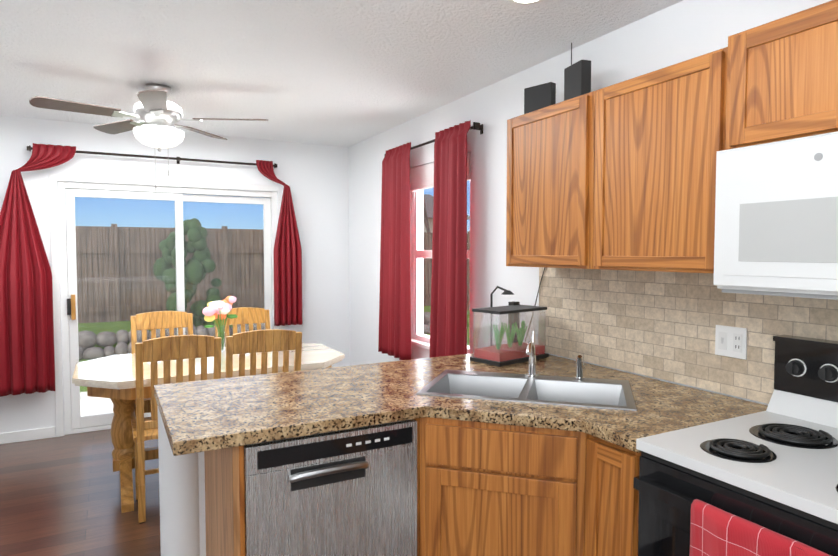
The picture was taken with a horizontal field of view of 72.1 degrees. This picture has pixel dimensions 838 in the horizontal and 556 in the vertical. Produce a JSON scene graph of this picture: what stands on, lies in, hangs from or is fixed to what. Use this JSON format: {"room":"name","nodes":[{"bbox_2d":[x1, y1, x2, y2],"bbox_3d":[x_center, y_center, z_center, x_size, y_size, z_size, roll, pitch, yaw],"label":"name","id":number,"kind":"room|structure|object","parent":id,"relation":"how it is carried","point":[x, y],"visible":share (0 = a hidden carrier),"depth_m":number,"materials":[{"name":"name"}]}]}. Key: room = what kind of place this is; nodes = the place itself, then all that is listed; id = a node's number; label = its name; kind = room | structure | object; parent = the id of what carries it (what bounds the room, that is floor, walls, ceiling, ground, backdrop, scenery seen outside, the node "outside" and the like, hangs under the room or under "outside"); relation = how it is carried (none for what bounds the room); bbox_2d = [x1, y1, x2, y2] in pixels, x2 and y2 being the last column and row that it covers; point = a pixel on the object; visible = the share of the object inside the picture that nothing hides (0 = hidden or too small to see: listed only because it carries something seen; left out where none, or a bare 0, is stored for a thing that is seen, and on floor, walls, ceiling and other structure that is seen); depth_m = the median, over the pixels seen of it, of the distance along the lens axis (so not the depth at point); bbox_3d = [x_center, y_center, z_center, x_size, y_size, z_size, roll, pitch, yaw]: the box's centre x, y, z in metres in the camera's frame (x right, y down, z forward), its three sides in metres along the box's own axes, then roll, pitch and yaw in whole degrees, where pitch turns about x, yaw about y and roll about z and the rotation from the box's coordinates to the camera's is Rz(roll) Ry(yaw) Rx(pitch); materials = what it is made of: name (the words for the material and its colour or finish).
{"room":"kitchen","nodes":[
{"label":"kitchen","id":0,"kind":"room"},
{"bbox_2d":[0,429,160,555],"bbox_3d":[-1.014,1.470,1.408,4.980,0.120,7.680,-1,3,-28],"label":"floor","id":1,"kind":"structure","parent":0,"point":[60,496],"depth_m":3.39,"materials":[{"name":"brown wood"}]},
{"bbox_2d":[130,311,192,414],"bbox_3d":[-1.826,0.771,4.160,0.454,1.027,0.514,-1,3,-28],"label":"chair","id":2,"kind":"object","parent":1,"relation":"on","point":[154,321],"visible":0.23,"depth_m":4.32,"materials":[{"name":"brown wood"}]},
{"bbox_2d":[131,335,220,523],"bbox_3d":[-1.394,0.810,3.315,0.454,1.027,0.514,-1,3,-28],"label":"chair","id":3,"kind":"object","parent":1,"relation":"on","point":[177,348],"visible":0.65,"depth_m":3.09,"materials":[{"name":"brown wood"}]},
{"bbox_2d":[158,408,199,555],"bbox_3d":[-0.968,0.928,2.345,0.200,0.878,0.200,-1,3,-28],"label":"wall","id":4,"kind":"structure","parent":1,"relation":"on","point":[179,504],"depth_m":2.27,"materials":[{"name":"white paint"}]},
{"bbox_2d":[198,452,205,555],"bbox_3d":[-0.129,0.907,2.801,1.799,0.878,0.110,-1,3,-28],"label":"wall","id":5,"kind":"structure","parent":1,"relation":"on","point":[201,466],"depth_m":2.33,"materials":[{"name":"white paint"}]},
{"bbox_2d":[154,331,767,455],"bbox_3d":[0.089,0.440,2.214,1.928,0.384,1.442,-1,3,-28],"label":"countertop","id":6,"kind":"structure","parent":5,"relation":"attached to","point":[622,409],"depth_m":2.13,"materials":[{"name":"stone"}]},
{"bbox_2d":[470,286,548,366],"bbox_3d":[0.462,0.229,2.976,0.384,0.376,0.227,-2,3,-40],"label":"aquarium","id":7,"kind":"object","parent":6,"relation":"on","point":[512,351],"visible":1,"depth_m":2.92,"materials":[{"name":"black"}]},
{"bbox_2d":[524,267,544,342],"bbox_3d":[0.633,0.165,3.172,0.050,0.469,0.135,-1,3,-28],"label":"cord","id":8,"kind":"object","parent":7,"relation":"attached to","point":[536,298],"visible":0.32,"depth_m":3.17,"materials":[{"name":"black plastic"}]},
{"bbox_2d":[416,331,636,448],"bbox_3d":[0.441,0.435,2.342,0.898,0.384,0.898,-1,3,-28],"label":"sink","id":9,"kind":"object","parent":6,"relation":"in","point":[539,393],"depth_m":2.40,"materials":[{"name":"silver metal"}]},
{"bbox_2d":[72,343,344,512],"bbox_3d":[-1.349,0.916,3.849,1.620,0.765,0.950,-1,3,-28],"label":"dining table","id":10,"kind":"object","parent":1,"relation":"on","point":[112,378],"visible":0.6,"depth_m":3.52,"materials":[{"name":"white wood"}]},
{"bbox_2d":[202,296,237,351],"bbox_3d":[-1.424,0.324,4.120,0.258,0.392,0.257,-1,3,-28],"label":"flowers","id":11,"kind":"object","parent":10,"relation":"on","point":[219,311],"visible":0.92,"depth_m":4.07,"materials":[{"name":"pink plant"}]},
{"bbox_2d":[215,307,269,344],"bbox_3d":[-1.307,0.759,4.439,0.454,1.027,0.514,-1,3,-28],"label":"chair","id":12,"kind":"object","parent":1,"relation":"on","point":[250,316],"visible":0.21,"depth_m":4.63,"materials":[{"name":"brown wood"}]},
{"bbox_2d":[225,329,301,377],"bbox_3d":[-0.987,0.799,3.544,0.450,1.027,0.518,-1,3,-25],"label":"chair","id":13,"kind":"object","parent":1,"relation":"on","point":[254,342],"visible":0.29,"depth_m":3.31,"materials":[{"name":"brown wood"}]},
{"bbox_2d":[244,419,416,555],"bbox_3d":[-0.406,0.941,2.196,0.602,0.866,0.646,-1,3,-28],"label":"dishwasher","id":14,"kind":"object","parent":1,"relation":"on","point":[350,492],"visible":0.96,"depth_m":1.93,"materials":[{"name":"grey metal"}]},
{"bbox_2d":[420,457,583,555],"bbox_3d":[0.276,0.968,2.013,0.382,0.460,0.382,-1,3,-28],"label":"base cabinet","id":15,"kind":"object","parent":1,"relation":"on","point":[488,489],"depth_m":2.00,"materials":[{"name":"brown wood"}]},
{"bbox_2d":[633,335,837,555],"bbox_3d":[1.113,0.813,1.521,0.798,1.182,0.772,-1,3,-28],"label":"range","id":16,"kind":"object","parent":1,"relation":"on","point":[763,483],"visible":1,"depth_m":1.55,"materials":[{"name":"white metal"}]},
{"bbox_2d":[685,498,837,555],"bbox_3d":[0.791,0.736,1.339,0.063,0.322,0.364,-1,3,-28],"label":"towel","id":17,"kind":"object","parent":16,"relation":"hanging from","point":[718,526],"depth_m":1.37,"materials":[{"name":"red fabric"}]},
{"bbox_2d":[0,115,347,436],"bbox_3d":[-2.797,0.011,4.666,4.680,2.500,0.140,-1,3,-28],"label":"wall","id":18,"kind":"structure","parent":0,"point":[336,194],"depth_m":5.13,"materials":[{"name":"white paint"}]},
{"bbox_2d":[0,427,54,443],"bbox_3d":[-3.863,1.247,4.063,2.200,0.085,0.011,-1,3,-28],"label":"baseboard","id":19,"kind":"structure","parent":18,"relation":"attached to","point":[25,435],"depth_m":4.48,"materials":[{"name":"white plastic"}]},
{"bbox_2d":[0,143,75,396],"bbox_3d":[-2.919,-0.070,4.361,0.602,1.890,0.070,-1,3,-28],"label":"door curtain","id":20,"kind":"object","parent":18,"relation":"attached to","point":[27,361],"visible":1,"depth_m":4.34,"materials":[{"name":"red fabric"}]},
{"bbox_2d":[27,145,283,188],"bbox_3d":[-2.138,-0.912,4.840,2.077,0.240,0.102,-1,3,-28],"label":"curtain rod","id":21,"kind":"object","parent":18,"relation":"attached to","point":[30,148],"visible":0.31,"depth_m":4.79,"materials":[{"name":"brown metal"}]},
{"bbox_2d":[49,173,284,436],"bbox_3d":[-2.074,0.205,4.977,1.850,2.085,0.011,-1,3,-28],"label":"door frame","id":22,"kind":"structure","parent":18,"relation":"attached to","point":[53,206],"depth_m":4.58,"materials":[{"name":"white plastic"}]},
{"bbox_2d":[57,181,278,434],"bbox_3d":[-2.101,0.230,5.028,1.740,2.030,0.120,-1,3,-28],"label":"sliding door","id":23,"kind":"structure","parent":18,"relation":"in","point":[75,421],"depth_m":4.78,"materials":[{"name":"clear glass"}]},
{"bbox_2d":[256,160,301,325],"bbox_3d":[-1.260,-0.310,5.242,0.407,1.490,0.072,-1,3,-28],"label":"door curtain","id":24,"kind":"object","parent":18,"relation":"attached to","point":[287,279],"visible":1,"depth_m":5.27,"materials":[{"name":"red fabric"}]},
{"bbox_2d":[0,0,682,146],"bbox_3d":[-1.014,-1.148,1.290,4.980,0.120,7.680,-1,3,-28],"label":"ceiling","id":25,"kind":"structure","parent":0,"point":[345,73],"depth_m":3.00,"materials":[{"name":"white paint"}]},
{"bbox_2d":[29,84,267,191],"bbox_3d":[-1.629,-0.862,3.569,1.284,0.654,1.272,-1,3,-28],"label":"ceiling fan","id":26,"kind":"object","parent":25,"relation":"hanging from","point":[157,113],"visible":1,"depth_m":3.50,"materials":[{"name":"silver metal"}]},
{"bbox_2d":[508,0,543,4],"bbox_3d":[0.434,-1.127,2.296,0.170,0.010,0.170,-1,3,-28],"label":"recessed light","id":27,"kind":"object","parent":25,"relation":"in","point":[523,2],"visible":0.94,"depth_m":2.35,"materials":[{"name":"white"}]},
{"bbox_2d":[348,0,831,404],"bbox_3d":[1.118,0.109,2.492,0.140,2.500,7.680,-1,3,-28],"label":"wall","id":28,"kind":"structure","parent":0,"point":[684,30],"depth_m":3.54,"materials":[{"name":"white paint"}]},
{"bbox_2d":[378,142,410,359],"bbox_3d":[-0.191,-0.203,4.468,0.088,1.625,0.472,-1,3,-28],"label":"window curtain","id":29,"kind":"object","parent":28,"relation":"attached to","point":[395,305],"visible":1,"depth_m":4.42,"materials":[{"name":"red fabric"}]},
{"bbox_2d":[411,340,429,349],"bbox_3d":[0.155,0.517,4.231,0.130,0.029,0.980,-1,3,-28],"label":"window sill","id":30,"kind":"structure","parent":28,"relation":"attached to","point":[420,344],"depth_m":4.37,"materials":[{"name":"white plastic"}]},
{"bbox_2d":[384,122,482,156],"bbox_3d":[0.074,-0.960,4.127,0.106,0.060,1.330,-1,3,-28],"label":"curtain rod","id":31,"kind":"object","parent":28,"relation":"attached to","point":[476,126],"visible":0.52,"depth_m":3.63,"materials":[{"name":"brown metal"}]},
{"bbox_2d":[411,180,470,353],"bbox_3d":[0.182,-0.173,4.215,0.070,1.350,0.900,-1,3,-28],"label":"window","id":32,"kind":"structure","parent":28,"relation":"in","point":[418,254],"depth_m":4.55,"materials":[{"name":"white plastic"}]},
{"bbox_2d":[410,153,470,191],"bbox_3d":[0.139,-0.752,4.165,0.028,0.179,0.840,-1,3,-28],"label":"window blind","id":33,"kind":"object","parent":32,"relation":"attached to","point":[422,177],"visible":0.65,"depth_m":4.32,"materials":[{"name":"white plastic"}]},
{"bbox_2d":[429,120,470,357],"bbox_3d":[0.186,-0.171,3.762,0.091,1.625,0.473,-1,3,-28],"label":"window curtain","id":34,"kind":"object","parent":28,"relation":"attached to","point":[448,326],"visible":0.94,"depth_m":3.72,"materials":[{"name":"red fabric"}]},
{"bbox_2d":[538,267,837,403],"bbox_3d":[1.497,0.237,1.634,0.008,0.473,3.520,-1,3,-28],"label":"tile backsplash","id":35,"kind":"structure","parent":28,"relation":"attached to","point":[657,324],"depth_m":2.43,"materials":[{"name":"beige tile"}]},
{"bbox_2d":[715,325,746,359],"bbox_3d":[1.185,0.243,2.193,0.012,0.116,0.124,-1,3,-28],"label":"outlet","id":36,"kind":"object","parent":35,"relation":"attached to","point":[730,341],"visible":1,"depth_m":2.19,"materials":[{"name":"white plastic"}]},
{"bbox_2d":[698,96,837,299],"bbox_3d":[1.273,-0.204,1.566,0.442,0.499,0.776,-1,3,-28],"label":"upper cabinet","id":37,"kind":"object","parent":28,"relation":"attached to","point":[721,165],"depth_m":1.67,"materials":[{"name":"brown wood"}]},
{"bbox_2d":[524,82,555,113],"bbox_3d":[0.597,-0.871,2.849,0.040,0.155,0.160,-2,4,-43],"label":"box","id":38,"kind":"object","parent":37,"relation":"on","point":[537,97],"depth_m":2.83,"materials":[{"name":"black"}]},
{"bbox_2d":[564,43,590,100],"bbox_3d":[0.720,-0.933,2.618,0.052,0.300,0.141,-1,3,-19],"label":"box","id":39,"kind":"object","parent":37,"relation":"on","point":[577,79],"depth_m":2.58,"materials":[{"name":"black"}]},
{"bbox_2d":[713,91,837,299],"bbox_3d":[1.273,-0.165,1.568,0.443,0.445,0.776,-1,3,-28],"label":"microwave","id":40,"kind":"object","parent":37,"relation":"attached to","point":[776,200],"depth_m":1.65,"materials":[{"name":"white"}]},
{"label":"outside","id":41,"kind":"structure","parent":0,"visible":0},
{"bbox_2d":[79,328,468,391],"bbox_3d":[-3.089,1.317,8.125,32.000,0.180,32.000,-1,3,-28],"label":"lawn","id":42,"kind":"structure","parent":41,"point":[82,387],"depth_m":8.46,"materials":[{"name":"green plant"}]},
{"bbox_2d":[80,392,112,415],"bbox_3d":[-2.859,1.291,5.686,5.100,0.089,1.609,-1,3,-28],"label":"patio slab","id":43,"kind":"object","parent":42,"relation":"on","point":[93,406],"depth_m":5.64,"materials":[{"name":"concrete"}]},
{"bbox_2d":[75,224,469,322],"bbox_3d":[-5.335,0.029,11.143,21.050,2.120,0.120,-1,3,-28],"label":"fence","id":44,"kind":"object","parent":42,"relation":"on","point":[136,285],"depth_m":11.18,"materials":[{"name":"brown wood"}]},
{"bbox_2d":[78,195,469,359],"bbox_3d":[-1.792,-2.498,8.671,18.963,7.975,18.846,-1,3,-28],"label":"planting","id":45,"kind":"object","parent":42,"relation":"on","point":[97,327],"depth_m":9.94,"materials":[{"name":"plant"}]},
{"bbox_2d":[423,194,469,232],"bbox_3d":[-2.141,-1.459,23.053,5.900,4.020,6.800,-1,3,-28],"label":"house","id":46,"kind":"structure","parent":42,"relation":"on","point":[429,198],"depth_m":21.64,"materials":[{"name":"beige"}]}
]}

